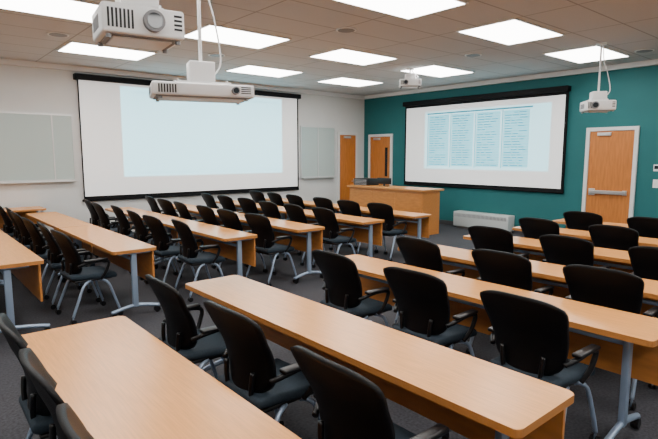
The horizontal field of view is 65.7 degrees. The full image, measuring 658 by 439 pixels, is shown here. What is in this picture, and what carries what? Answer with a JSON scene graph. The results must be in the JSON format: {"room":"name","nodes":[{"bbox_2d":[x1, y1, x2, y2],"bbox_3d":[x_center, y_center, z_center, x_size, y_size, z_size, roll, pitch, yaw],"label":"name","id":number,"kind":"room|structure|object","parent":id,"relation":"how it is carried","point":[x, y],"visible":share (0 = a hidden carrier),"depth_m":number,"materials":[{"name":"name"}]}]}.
{"room":"classroom","nodes":[
{"label":"classroom","id":0,"kind":"room"},
{"bbox_2d":[0,64,363,232],"bbox_3d":[-4.174,-1.314,10.639,13.800,3.420,0.150,-6,9,-40],"label":"wall","id":1,"kind":"structure","parent":0,"point":[22,88],"depth_m":9.90,"materials":[{"name":"white paint"}]},
{"bbox_2d":[0,111,76,183],"bbox_3d":[-6.281,-1.228,8.681,3.620,1.280,0.100,-6,9,-40],"label":"whiteboard","id":2,"kind":"object","parent":1,"relation":"attached to","point":[34,147],"visible":1,"depth_m":9.44,"materials":[{"name":"grey ceramic"}]},
{"bbox_2d":[0,58,364,99],"bbox_3d":[-4.096,-2.954,10.339,13.500,0.090,0.090,-6,9,-40],"label":"trim","id":3,"kind":"structure","parent":1,"relation":"attached to","point":[2,60],"depth_m":10.40,"materials":[{"name":"white paint"}]},
{"bbox_2d":[73,73,300,201],"bbox_3d":[-2.803,-1.776,11.553,5.360,2.452,0.148,-6,9,-40],"label":"projection screen","id":4,"kind":"object","parent":1,"relation":"attached to","point":[134,145],"visible":0.82,"depth_m":11.17,"materials":[{"name":"white fabric"}]},
{"bbox_2d":[300,126,335,178],"bbox_3d":[-0.267,-1.807,13.748,1.190,1.380,0.100,-6,9,-40],"label":"whiteboard","id":5,"kind":"object","parent":1,"relation":"attached to","point":[317,144],"visible":1,"depth_m":13.75,"materials":[{"name":"grey ceramic"}]},
{"bbox_2d":[337,132,357,213],"bbox_3d":[0.539,-1.274,14.517,0.760,2.370,0.082,-6,9,-40],"label":"door","id":6,"kind":"structure","parent":1,"relation":"in","point":[347,143],"depth_m":14.46,"materials":[{"name":"brown wood"}]},
{"bbox_2d":[0,0,657,95],"bbox_3d":[0.984,-2.322,4.381,13.800,0.150,16.100,-6,9,-40],"label":"ceiling","id":7,"kind":"structure","parent":0,"point":[627,26],"depth_m":7.47,"materials":[{"name":"tile"}]},
{"bbox_2d":[0,0,98,22],"bbox_3d":[-3.081,-2.423,5.849,1.320,0.016,0.880,-6,9,-40],"label":"ceiling light","id":8,"kind":"object","parent":7,"relation":"in","point":[78,10],"depth_m":5.79,"materials":[{"name":"white plastic"}]},
{"bbox_2d":[47,32,68,36],"bbox_3d":[-3.790,-2.586,7.139,0.278,0.016,0.278,-6,9,-40],"label":"ceiling speaker","id":9,"kind":"object","parent":7,"relation":"in","point":[56,34],"depth_m":7.09},
{"bbox_2d":[56,41,156,60],"bbox_3d":[-3.621,-2.736,8.322,1.320,0.016,0.880,-6,9,-40],"label":"ceiling light","id":10,"kind":"object","parent":7,"relation":"in","point":[71,47],"depth_m":8.25,"materials":[{"name":"white plastic"}]},
{"bbox_2d":[92,0,184,53],"bbox_3d":[-1.066,-1.509,2.802,0.438,1.066,0.388,-5,9,-32],"label":"ceiling projector","id":11,"kind":"object","parent":7,"relation":"hanging from","point":[142,24],"depth_m":2.74,"materials":[{"name":"white plastic"}]},
{"bbox_2d":[149,0,253,104],"bbox_3d":[-1.019,-1.569,4.012,0.788,1.251,0.428,-3,8,-22],"label":"ceiling projector","id":12,"kind":"object","parent":7,"relation":"hanging from","point":[200,85],"depth_m":3.98,"materials":[{"name":"white plastic"}]},
{"bbox_2d":[208,53,224,56],"bbox_3d":[-1.895,-2.771,8.603,0.278,0.016,0.278,-6,9,-40],"label":"ceiling speaker","id":13,"kind":"object","parent":7,"relation":"in","point":[211,54],"depth_m":8.59},
{"bbox_2d":[185,24,291,48],"bbox_3d":[-1.327,-2.610,7.325,1.320,0.016,0.880,-6,9,-40],"label":"ceiling light","id":14,"kind":"object","parent":7,"relation":"in","point":[227,35],"depth_m":7.27,"materials":[{"name":"white plastic"}]},
{"bbox_2d":[225,64,303,76],"bbox_3d":[-1.295,-2.983,10.279,1.320,0.016,0.880,-6,9,-40],"label":"ceiling light","id":15,"kind":"object","parent":7,"relation":"in","point":[248,69],"depth_m":10.23,"materials":[{"name":"white plastic"}]},
{"bbox_2d":[336,27,356,32],"bbox_3d":[0.233,-2.554,6.881,0.278,0.016,0.278,-6,9,-40],"label":"ceiling speaker","id":16,"kind":"object","parent":7,"relation":"in","point":[343,29],"depth_m":6.86},
{"bbox_2d":[316,77,383,86],"bbox_3d":[0.497,-3.173,11.787,1.320,0.016,0.880,-6,9,-40],"label":"ceiling light","id":17,"kind":"object","parent":7,"relation":"in","point":[340,80],"depth_m":11.66,"materials":[{"name":"white plastic"}]},
{"bbox_2d":[308,48,398,64],"bbox_3d":[0.427,-2.796,8.801,1.320,0.016,0.880,-6,9,-40],"label":"ceiling light","id":18,"kind":"object","parent":7,"relation":"in","point":[345,55],"depth_m":8.69,"materials":[{"name":"white plastic"}]},
{"bbox_2d":[334,0,468,19],"bbox_3d":[0.763,-2.388,5.571,1.320,0.016,0.880,-6,9,-40],"label":"ceiling light","id":19,"kind":"object","parent":7,"relation":"in","point":[406,9],"depth_m":5.72,"materials":[{"name":"white plastic"}]},
{"bbox_2d":[399,68,421,88],"bbox_3d":[1.587,-2.766,9.979,0.428,0.371,0.388,1,7,5],"label":"ceiling projector","id":20,"kind":"object","parent":7,"relation":"hanging from","point":[410,80],"depth_m":9.86,"materials":[{"name":"white plastic"}]},
{"bbox_2d":[399,64,474,76],"bbox_3d":[2.182,-2.983,10.277,1.320,0.016,0.880,-6,9,-40],"label":"ceiling light","id":21,"kind":"object","parent":7,"relation":"in","point":[434,70],"depth_m":10.23,"materials":[{"name":"white plastic"}]},
{"bbox_2d":[465,53,481,56],"bbox_3d":[2.433,-2.771,8.602,0.278,0.016,0.278,-6,9,-40],"label":"ceiling speaker","id":22,"kind":"object","parent":7,"relation":"in","point":[470,54],"depth_m":8.58},
{"bbox_2d":[456,18,564,44],"bbox_3d":[2.517,-2.574,7.047,1.320,0.016,0.880,-6,9,-40],"label":"ceiling light","id":23,"kind":"object","parent":7,"relation":"in","point":[514,30],"depth_m":6.98,"materials":[{"name":"white plastic"}]},
{"bbox_2d":[543,45,630,62],"bbox_3d":[4.347,-2.769,8.587,1.320,0.016,0.880,-6,9,-40],"label":"ceiling light","id":24,"kind":"object","parent":7,"relation":"in","point":[589,53],"depth_m":8.50,"materials":[{"name":"white plastic"}]},
{"bbox_2d":[580,42,615,112],"bbox_3d":[4.115,-2.152,7.752,0.428,1.031,0.388,1,7,10],"label":"ceiling projector","id":25,"kind":"object","parent":7,"relation":"hanging from","point":[598,102],"depth_m":7.70,"materials":[{"name":"white plastic"}]},
{"bbox_2d":[634,49,654,52],"bbox_3d":[5.099,-2.726,8.244,0.278,0.016,0.278,-6,9,-40],"label":"ceiling speaker","id":26,"kind":"object","parent":7,"relation":"in","point":[641,50],"depth_m":8.20},
{"bbox_2d":[0,224,657,438],"bbox_3d":[0.984,1.220,4.828,13.800,0.150,16.100,-6,9,-40],"label":"floor","id":27,"kind":"structure","parent":0,"point":[604,385],"depth_m":5.41,"materials":[{"name":"carpet"}]},
{"bbox_2d":[0,206,14,237],"bbox_3d":[-5.080,0.213,8.340,0.575,0.967,0.592,-6,9,-39],"label":"office chair","id":28,"kind":"object","parent":27,"relation":"on","point":[8,227],"visible":0.35,"depth_m":8.10,"materials":[{"name":"fabric"}]},
{"bbox_2d":[0,206,45,227],"bbox_3d":[-5.697,0.226,8.903,1.300,0.800,0.600,-6,9,-40],"label":"table","id":29,"kind":"object","parent":27,"relation":"on","point":[21,211],"visible":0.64,"depth_m":9.08,"materials":[{"name":"laminate"}]},
{"bbox_2d":[0,233,50,332],"bbox_3d":[-3.687,0.672,5.590,0.666,0.745,2.300,-6,9,-40],"label":"table","id":30,"kind":"object","parent":27,"relation":"on","point":[16,259],"visible":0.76,"depth_m":4.96,"materials":[{"name":"laminate"}]},
{"bbox_2d":[5,207,46,262],"bbox_3d":[-4.593,0.278,7.822,0.575,0.967,0.592,-6,9,-37],"label":"office chair","id":31,"kind":"object","parent":27,"relation":"on","point":[16,232],"visible":0.32,"depth_m":7.61,"materials":[{"name":"fabric"}]},
{"bbox_2d":[0,313,56,438],"bbox_3d":[-1.342,0.934,2.633,0.575,0.967,0.592,-6,9,-39],"label":"office chair","id":32,"kind":"object","parent":27,"relation":"on","point":[37,414],"visible":0.37,"depth_m":2.42,"materials":[{"name":"fabric"}]},
{"bbox_2d":[10,211,53,270],"bbox_3d":[-4.171,0.348,7.272,0.575,0.967,0.592,-6,10,-41],"label":"office chair","id":33,"kind":"object","parent":27,"relation":"on","point":[25,239],"visible":0.41,"depth_m":7.04,"materials":[{"name":"fabric"}]},
{"bbox_2d":[18,348,67,438],"bbox_3d":[-0.941,0.993,2.164,0.575,0.967,0.592,-6,9,-38],"label":"office chair","id":34,"kind":"object","parent":27,"relation":"on","point":[44,383],"visible":0.3,"depth_m":1.94,"materials":[{"name":"fabric"}]},
{"bbox_2d":[21,217,81,289],"bbox_3d":[-3.610,0.433,6.600,0.575,0.967,0.592,-7,10,-42],"label":"office chair","id":35,"kind":"object","parent":27,"relation":"on","point":[38,246],"visible":0.44,"depth_m":6.36,"materials":[{"name":"fabric"}]},
{"bbox_2d":[26,212,92,279],"bbox_3d":[-4.299,0.356,8.092,0.536,0.745,2.300,-6,9,-40],"label":"table","id":36,"kind":"object","parent":27,"relation":"on","point":[56,220],"visible":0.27,"depth_m":7.82,"materials":[{"name":"laminate"}]},
{"bbox_2d":[37,222,100,308],"bbox_3d":[-3.116,0.498,6.083,0.575,0.967,0.592,-5,9,-36],"label":"office chair","id":37,"kind":"object","parent":27,"relation":"on","point":[54,254],"visible":0.7,"depth_m":5.86,"materials":[{"name":"fabric"}]},
{"bbox_2d":[56,403,94,438],"bbox_3d":[-0.539,1.052,1.694,0.575,0.967,0.592,-6,9,-40],"label":"office chair","id":38,"kind":"object","parent":27,"relation":"on","point":[70,423],"visible":0.86,"depth_m":1.59,"materials":[{"name":"plastic"}]},
{"bbox_2d":[50,229,123,324],"bbox_3d":[-2.649,0.568,5.531,0.575,0.967,0.592,-7,10,-44],"label":"office chair","id":39,"kind":"object","parent":27,"relation":"on","point":[74,271],"visible":0.97,"depth_m":5.36,"materials":[{"name":"plastic"}]},
{"bbox_2d":[83,199,118,255],"bbox_3d":[-4.074,0.105,9.189,0.575,0.967,0.592,-5,9,-36],"label":"office chair","id":40,"kind":"object","parent":27,"relation":"on","point":[95,218],"visible":0.41,"depth_m":8.96,"materials":[{"name":"fabric"}]},
{"bbox_2d":[59,225,160,316],"bbox_3d":[-2.799,0.578,6.337,0.536,0.745,2.300,-6,9,-40],"label":"table","id":41,"kind":"object","parent":27,"relation":"on","point":[135,256],"visible":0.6,"depth_m":5.80,"materials":[{"name":"laminate"}]},
{"bbox_2d":[92,202,131,262],"bbox_3d":[-3.647,0.179,8.606,0.575,0.967,0.592,-6,9,-37],"label":"office chair","id":42,"kind":"object","parent":27,"relation":"on","point":[104,220],"visible":0.39,"depth_m":8.37,"materials":[{"name":"plastic"}]},
{"bbox_2d":[110,205,156,264],"bbox_3d":[-3.128,0.240,8.125,0.575,0.967,0.592,-6,9,-38],"label":"office chair","id":43,"kind":"object","parent":27,"relation":"on","point":[124,224],"visible":0.44,"depth_m":7.90,"materials":[{"name":"fabric"}]},
{"bbox_2d":[105,207,181,262],"bbox_3d":[-3.308,0.251,8.927,0.536,0.745,2.300,-6,9,-40],"label":"table","id":44,"kind":"object","parent":27,"relation":"on","point":[174,233],"visible":0.2,"depth_m":8.63,"materials":[{"name":"laminate"}]},
{"bbox_2d":[126,210,177,279],"bbox_3d":[-2.598,0.329,7.420,0.575,0.967,0.592,-5,9,-37],"label":"office chair","id":45,"kind":"object","parent":27,"relation":"on","point":[142,234],"visible":0.55,"depth_m":7.20,"materials":[{"name":"plastic"}]},
{"bbox_2d":[21,316,300,438],"bbox_3d":[-0.622,1.125,2.003,0.666,0.745,2.780,-6,9,-40],"label":"table","id":46,"kind":"object","parent":27,"relation":"on","point":[121,381],"visible":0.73,"depth_m":2.19,"materials":[{"name":"laminate"}]},
{"bbox_2d":[145,196,181,244],"bbox_3d":[-3.233,0.014,9.915,0.575,0.967,0.592,-5,9,-36],"label":"office chair","id":47,"kind":"object","parent":27,"relation":"on","point":[151,201],"visible":0.27,"depth_m":9.65,"materials":[{"name":"fabric"}]},
{"bbox_2d":[142,215,197,283],"bbox_3d":[-2.149,0.401,6.851,0.575,0.967,0.592,-7,10,-42],"label":"office chair","id":48,"kind":"object","parent":27,"relation":"on","point":[160,239],"visible":0.71,"depth_m":6.63,"materials":[{"name":"fabric"}]},
{"bbox_2d":[157,199,192,244],"bbox_3d":[-2.787,0.087,9.336,0.575,0.967,0.592,-7,10,-43],"label":"office chair","id":49,"kind":"object","parent":27,"relation":"on","point":[167,206],"visible":0.22,"depth_m":9.07,"materials":[{"name":"fabric"}]},
{"bbox_2d":[145,274,228,379],"bbox_3d":[-0.899,0.829,3.462,0.575,0.967,0.592,-6,9,-39],"label":"office chair","id":50,"kind":"object","parent":27,"relation":"on","point":[197,345],"visible":0.65,"depth_m":3.25,"materials":[{"name":"fabric"}]},
{"bbox_2d":[173,201,203,251],"bbox_3d":[-2.340,0.156,8.789,0.575,0.967,0.592,-5,9,-36],"label":"office chair","id":51,"kind":"object","parent":27,"relation":"on","point":[184,213],"visible":0.23,"depth_m":8.54,"materials":[{"name":"plastic"}]},
{"bbox_2d":[171,219,224,301],"bbox_3d":[-1.627,0.462,6.366,0.575,0.967,0.592,-5,9,-36],"label":"office chair","id":52,"kind":"object","parent":27,"relation":"on","point":[190,256],"visible":0.88,"depth_m":6.18,"materials":[{"name":"plastic"}]},
{"bbox_2d":[154,218,257,275],"bbox_3d":[-1.807,0.472,7.171,0.536,0.745,2.300,-6,9,-40],"label":"table","id":53,"kind":"object","parent":27,"relation":"on","point":[239,246],"visible":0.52,"depth_m":6.69,"materials":[{"name":"laminate"}]},
{"bbox_2d":[173,203,238,225],"bbox_3d":[-2.469,0.161,9.633,0.536,0.745,2.300,-6,9,-40],"label":"table","id":54,"kind":"object","parent":27,"relation":"on","point":[193,211],"visible":0.09,"depth_m":9.57,"materials":[{"name":"laminate"}]},
{"bbox_2d":[201,193,222,208],"bbox_3d":[-2.330,-0.079,10.652,0.575,0.967,0.592,-6,9,-38],"label":"office chair","id":55,"kind":"object","parent":27,"relation":"on","point":[208,199],"visible":0.2,"depth_m":10.39,"materials":[{"name":"fabric"}]},
{"bbox_2d":[196,205,242,268],"bbox_3d":[-1.773,0.237,8.148,0.575,0.967,0.592,-6,9,-40],"label":"office chair","id":56,"kind":"object","parent":27,"relation":"on","point":[207,214],"visible":0.39,"depth_m":7.88,"materials":[{"name":"fabric"}]},
{"bbox_2d":[217,195,242,212],"bbox_3d":[-1.870,-0.014,10.136,0.575,0.967,0.592,-6,10,-42],"label":"office chair","id":57,"kind":"object","parent":27,"relation":"on","point":[227,202],"visible":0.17,"depth_m":9.88,"materials":[{"name":"fabric"}]},
{"bbox_2d":[217,209,267,274],"bbox_3d":[-1.314,0.310,7.572,0.575,0.967,0.592,-7,10,-42],"label":"office chair","id":58,"kind":"object","parent":27,"relation":"on","point":[230,219],"visible":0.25,"depth_m":7.34,"materials":[{"name":"fabric"}]},
{"bbox_2d":[237,197,264,215],"bbox_3d":[-1.371,0.054,9.599,0.575,0.967,0.592,-7,10,-43],"label":"office chair","id":59,"kind":"object","parent":27,"relation":"on","point":[248,205],"visible":0.21,"depth_m":9.35,"materials":[{"name":"fabric"}]},
{"bbox_2d":[216,200,286,219],"bbox_3d":[-1.554,0.064,10.403,0.536,0.745,2.300,-6,9,-40],"label":"table","id":60,"kind":"object","parent":27,"relation":"on","point":[237,205],"visible":0.06,"depth_m":10.17,"materials":[{"name":"laminate"}]},
{"bbox_2d":[249,190,265,202],"bbox_3d":[-1.442,-0.179,11.443,0.575,0.967,0.592,-6,10,-41],"label":"office chair","id":61,"kind":"object","parent":27,"relation":"on","point":[257,196],"visible":0.15,"depth_m":11.20,"materials":[{"name":"fabric"}]},
{"bbox_2d":[203,301,319,425],"bbox_3d":[-0.351,0.904,2.865,0.575,0.967,0.592,-6,10,-41],"label":"office chair","id":62,"kind":"object","parent":27,"relation":"on","point":[268,383],"visible":0.84,"depth_m":2.65,"materials":[{"name":"fabric"}]},
{"bbox_2d":[217,213,324,283],"bbox_3d":[-0.968,0.383,7.877,0.536,0.745,2.300,-6,9,-40],"label":"table","id":63,"kind":"object","parent":27,"relation":"on","point":[307,238],"visible":0.54,"depth_m":7.26,"materials":[{"name":"laminate"}]},
{"bbox_2d":[244,213,298,285],"bbox_3d":[-0.816,0.377,7.040,0.575,0.967,0.592,-7,10,-44],"label":"office chair","id":64,"kind":"object","parent":27,"relation":"on","point":[260,225],"visible":0.87,"depth_m":6.84,"materials":[{"name":"fabric"}]},
{"bbox_2d":[267,192,283,206],"bbox_3d":[-0.981,-0.110,10.897,0.575,0.967,0.592,-5,9,-37],"label":"office chair","id":65,"kind":"object","parent":27,"relation":"on","point":[276,198],"visible":0.2,"depth_m":10.64,"materials":[{"name":"fabric"}]},
{"bbox_2d":[258,201,300,258],"bbox_3d":[-0.881,0.143,8.896,0.575,0.967,0.592,-6,9,-40],"label":"office chair","id":66,"kind":"object","parent":27,"relation":"on","point":[270,209],"visible":0.23,"depth_m":8.65,"materials":[{"name":"plastic"}]},
{"bbox_2d":[286,194,304,208],"bbox_3d":[-0.526,-0.038,10.328,0.575,0.967,0.592,-6,9,-38],"label":"office chair","id":67,"kind":"object","parent":27,"relation":"on","point":[292,199],"visible":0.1,"depth_m":10.06,"materials":[{"name":"plastic"}]},
{"bbox_2d":[265,198,338,213],"bbox_3d":[-0.677,-0.029,11.140,0.536,0.745,2.300,-6,9,-40],"label":"table","id":68,"kind":"object","parent":27,"relation":"on","point":[309,205],"visible":0.04,"depth_m":11.02,"materials":[{"name":"laminate"}]},
{"bbox_2d":[283,204,324,265],"bbox_3d":[-0.402,0.210,8.361,0.575,0.967,0.592,-5,9,-37],"label":"office chair","id":69,"kind":"object","parent":27,"relation":"on","point":[296,213],"visible":0.36,"depth_m":8.11,"materials":[{"name":"fabric"}]},
{"bbox_2d":[279,209,383,256],"bbox_3d":[-0.053,0.286,8.647,0.536,0.745,2.300,-6,9,-40],"label":"table","id":70,"kind":"object","parent":27,"relation":"on","point":[367,230],"visible":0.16,"depth_m":8.06,"materials":[{"name":"laminate"}]},
{"bbox_2d":[313,197,350,249],"bbox_3d":[0.040,0.045,9.664,0.575,0.967,0.592,-6,9,-40],"label":"office chair","id":71,"kind":"object","parent":27,"relation":"on","point":[321,202],"visible":0.15,"depth_m":9.39,"materials":[{"name":"fabric"}]},
{"bbox_2d":[311,207,356,267],"bbox_3d":[0.082,0.281,7.798,0.575,0.967,0.592,-6,9,-38],"label":"office chair","id":72,"kind":"object","parent":27,"relation":"on","point":[326,218],"visible":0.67,"depth_m":7.60,"materials":[{"name":"fabric"}]},
{"bbox_2d":[312,250,391,326],"bbox_3d":[0.199,0.717,4.346,0.575,0.967,0.592,-6,9,-39],"label":"office chair","id":73,"kind":"object","parent":27,"relation":"on","point":[342,286],"visible":0.7,"depth_m":4.16,"materials":[{"name":"fabric"}]},
{"bbox_2d":[336,200,377,254],"bbox_3d":[0.489,0.117,9.096,0.575,0.967,0.592,-7,10,-42],"label":"office chair","id":74,"kind":"object","parent":27,"relation":"on","point":[347,207],"visible":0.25,"depth_m":8.87,"materials":[{"name":"fabric"}]},
{"bbox_2d":[290,345,448,438],"bbox_3d":[0.182,0.989,2.194,0.575,0.967,0.592,-6,9,-39],"label":"office chair","id":75,"kind":"object","parent":27,"relation":"on","point":[350,405],"visible":1,"depth_m":1.98,"materials":[{"name":"fabric"}]},
{"bbox_2d":[325,205,430,243],"bbox_3d":[0.824,0.193,9.385,0.536,0.745,2.300,-6,9,-40],"label":"table","id":76,"kind":"object","parent":27,"relation":"on","point":[418,224],"visible":0.23,"depth_m":8.77,"materials":[{"name":"laminate"}]},
{"bbox_2d":[185,275,573,438],"bbox_3d":[-0.043,0.985,3.114,0.536,0.745,2.820,-6,9,-40],"label":"table","id":77,"kind":"object","parent":27,"relation":"on","point":[476,398],"visible":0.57,"depth_m":2.56,"materials":[{"name":"laminate"}]},
{"bbox_2d":[366,202,406,261],"bbox_3d":[0.986,0.181,8.589,0.575,0.967,0.592,-7,10,-43],"label":"office chair","id":78,"kind":"object","parent":27,"relation":"on","point":[382,211],"visible":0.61,"depth_m":8.38,"materials":[{"name":"fabric"}]},
{"bbox_2d":[347,185,443,234],"bbox_3d":[1.497,-0.268,12.017,0.750,1.000,2.400,-6,9,-40],"label":"desk","id":79,"kind":"object","parent":27,"relation":"on","point":[401,198],"visible":0.5,"depth_m":11.34,"materials":[{"name":"laminate"}]},
{"bbox_2d":[354,178,378,185],"bbox_3d":[0.925,-0.938,12.646,0.406,0.169,0.480,-6,9,-40],"label":"receiver","id":80,"kind":"object","parent":79,"relation":"on","point":[357,181],"visible":0.9,"depth_m":12.49,"materials":[{"name":"black plastic"}]},
{"bbox_2d":[377,178,390,186],"bbox_3d":[1.322,-0.895,12.185,0.400,0.200,0.200,6,10,41],"label":"monitor","id":81,"kind":"object","parent":79,"relation":"on","point":[383,181],"visible":1,"depth_m":12.17,"materials":[{"name":"black plastic"}]},
{"bbox_2d":[392,236,464,326],"bbox_3d":[1.005,0.630,5.037,0.575,0.967,0.592,-6,9,-38],"label":"office chair","id":82,"kind":"object","parent":27,"relation":"on","point":[421,253],"visible":0.34,"depth_m":4.81,"materials":[{"name":"fabric"}]},
{"bbox_2d":[383,266,477,356],"bbox_3d":[0.741,0.796,3.720,0.575,0.967,0.592,-6,10,-42],"label":"office chair","id":83,"kind":"object","parent":27,"relation":"on","point":[421,301],"visible":0.68,"depth_m":3.53,"materials":[{"name":"fabric"}]},
{"bbox_2d":[453,210,514,232],"bbox_3d":[3.580,0.050,11.889,0.281,0.400,1.450,-6,9,-40],"label":"heater","id":84,"kind":"object","parent":27,"relation":"on","point":[461,219],"visible":0.95,"depth_m":11.76,"materials":[{"name":"white metal"}]},
{"bbox_2d":[468,226,529,258],"bbox_3d":[1.927,0.532,5.813,0.575,0.967,0.592,-7,10,-42],"label":"office chair","id":85,"kind":"object","parent":27,"relation":"on","point":[483,237],"visible":0.29,"depth_m":5.58,"materials":[{"name":"fabric"}]},
{"bbox_2d":[346,254,657,438],"bbox_3d":[1.009,0.873,3.999,0.536,0.745,2.820,-6,9,-40],"label":"table","id":86,"kind":"object","parent":27,"relation":"on","point":[628,342],"visible":0.53,"depth_m":3.29,"materials":[{"name":"laminate"}]},
{"bbox_2d":[466,249,553,353],"bbox_3d":[1.570,0.712,4.389,0.575,0.967,0.592,-6,9,-41],"label":"office chair","id":87,"kind":"object","parent":27,"relation":"on","point":[493,266],"visible":0.33,"depth_m":4.17,"materials":[{"name":"fabric"}]},
{"bbox_2d":[398,245,657,316],"bbox_3d":[1.825,0.786,4.686,0.536,0.745,2.820,-6,9,-40],"label":"table","id":88,"kind":"object","parent":27,"relation":"on","point":[543,273],"visible":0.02,"depth_m":4.63,"materials":[{"name":"laminate"}]},
{"bbox_2d":[518,217,559,238],"bbox_3d":[2.780,0.440,6.543,0.575,0.967,0.592,-6,9,-37],"label":"office chair","id":89,"kind":"object","parent":27,"relation":"on","point":[532,228],"visible":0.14,"depth_m":6.35,"materials":[{"name":"fabric"}]},
{"bbox_2d":[480,290,600,438],"bbox_3d":[1.255,0.878,3.072,0.575,0.967,0.592,-6,9,-38],"label":"office chair","id":90,"kind":"object","parent":27,"relation":"on","point":[531,335],"visible":0.82,"depth_m":2.89,"materials":[{"name":"fabric"}]},
{"bbox_2d":[463,235,632,272],"bbox_3d":[2.740,0.689,5.456,0.536,0.745,2.820,-6,9,-40],"label":"table","id":91,"kind":"object","parent":27,"relation":"on","point":[619,260],"visible":0.06,"depth_m":5.45,"materials":[{"name":"laminate"}]},
{"bbox_2d":[539,234,610,268],"bbox_3d":[2.475,0.613,5.169,0.575,0.967,0.592,-6,9,-39],"label":"office chair","id":92,"kind":"object","parent":27,"relation":"on","point":[557,249],"visible":0.3,"depth_m":4.96,"materials":[{"name":"fabric"}]},
{"bbox_2d":[563,211,602,230],"bbox_3d":[3.690,0.346,7.284,0.575,0.967,0.592,-6,9,-39],"label":"office chair","id":93,"kind":"object","parent":27,"relation":"on","point":[576,220],"visible":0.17,"depth_m":7.09,"materials":[{"name":"fabric"}]},
{"bbox_2d":[512,226,657,246],"bbox_3d":[3.617,0.596,6.194,0.536,0.745,2.820,-6,9,-40],"label":"table","id":94,"kind":"object","parent":27,"relation":"on","point":[643,241],"visible":0.04,"depth_m":6.41,"materials":[{"name":"laminate"}]},
{"bbox_2d":[553,219,628,228],"bbox_3d":[4.494,0.503,6.932,0.536,0.745,2.820,-6,9,-40],"label":"table","id":95,"kind":"object","parent":27,"relation":"on","point":[559,221],"visible":0.08,"depth_m":7.59,"materials":[{"name":"laminate"}]},
{"bbox_2d":[562,264,657,410],"bbox_3d":[2.074,0.788,3.783,0.575,0.967,0.592,-7,10,-42],"label":"office chair","id":96,"kind":"object","parent":27,"relation":"on","point":[599,286],"visible":0.41,"depth_m":3.55,"materials":[{"name":"fabric"}]},
{"bbox_2d":[588,224,638,250],"bbox_3d":[3.346,0.521,5.898,0.575,0.967,0.592,-6,9,-38],"label":"office chair","id":97,"kind":"object","parent":27,"relation":"on","point":[602,235],"visible":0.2,"depth_m":5.69,"materials":[{"name":"fabric"}]},
{"bbox_2d":[627,216,657,238],"bbox_3d":[4.221,0.428,6.635,0.575,0.967,0.592,-6,9,-39],"label":"office chair","id":98,"kind":"object","parent":27,"relation":"on","point":[645,226],"visible":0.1,"depth_m":6.47,"materials":[{"name":"fabric"}]},
{"bbox_2d":[628,246,657,280],"bbox_3d":[2.997,0.694,4.535,0.575,0.967,0.592,-7,10,-42],"label":"office chair","id":99,"kind":"object","parent":27,"relation":"on","point":[643,259],"visible":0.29,"depth_m":4.44,"materials":[{"name":"fabric"}]},
{"bbox_2d":[364,65,657,228],"bbox_3d":[6.238,-1.097,8.927,0.150,3.420,15.950,-6,9,-40],"label":"wall","id":100,"kind":"structure","parent":0,"point":[634,90],"depth_m":10.39,"materials":[{"name":"teal paint"}]},
{"bbox_2d":[368,134,392,185],"bbox_3d":[1.430,-1.240,14.440,0.082,2.320,0.920,-6,9,-40],"label":"door","id":101,"kind":"structure","parent":100,"relation":"in","point":[380,146],"depth_m":14.36,"materials":[{"name":"brown wood"}]},
{"bbox_2d":[439,219,522,233],"bbox_3d":[6.516,0.601,8.685,0.012,0.110,14.600,-6,9,-40],"label":"baseboard","id":102,"kind":"structure","parent":100,"relation":"attached to","point":[446,222],"depth_m":12.77,"materials":[{"name":"grey rubber"}]},
{"bbox_2d":[403,85,570,193],"bbox_3d":[3.403,-1.809,11.971,0.148,2.172,4.360,-6,9,-40],"label":"projection screen","id":103,"kind":"object","parent":100,"relation":"attached to","point":[509,140],"visible":1,"depth_m":11.63,"materials":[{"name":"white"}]},
{"bbox_2d":[364,59,657,98],"bbox_3d":[6.127,-2.743,8.664,0.090,0.090,15.710,-6,9,-40],"label":"trim","id":104,"kind":"structure","parent":100,"relation":"attached to","point":[654,61],"depth_m":10.85,"materials":[{"name":"white paint"}]},
{"bbox_2d":[581,126,639,223],"bbox_3d":[5.373,-0.631,9.826,0.088,2.270,0.940,-6,9,-40],"label":"door","id":105,"kind":"structure","parent":100,"relation":"in","point":[611,154],"depth_m":9.77,"materials":[{"name":"brown wood"}]},
{"bbox_2d":[652,179,657,187],"bbox_3d":[5.914,-0.648,9.235,0.018,0.150,0.090,-6,9,-40],"label":"light switch","id":106,"kind":"object","parent":100,"relation":"attached to","point":[655,182],"visible":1,"depth_m":9.23,"materials":[{"name":"white plastic"}]}
]}

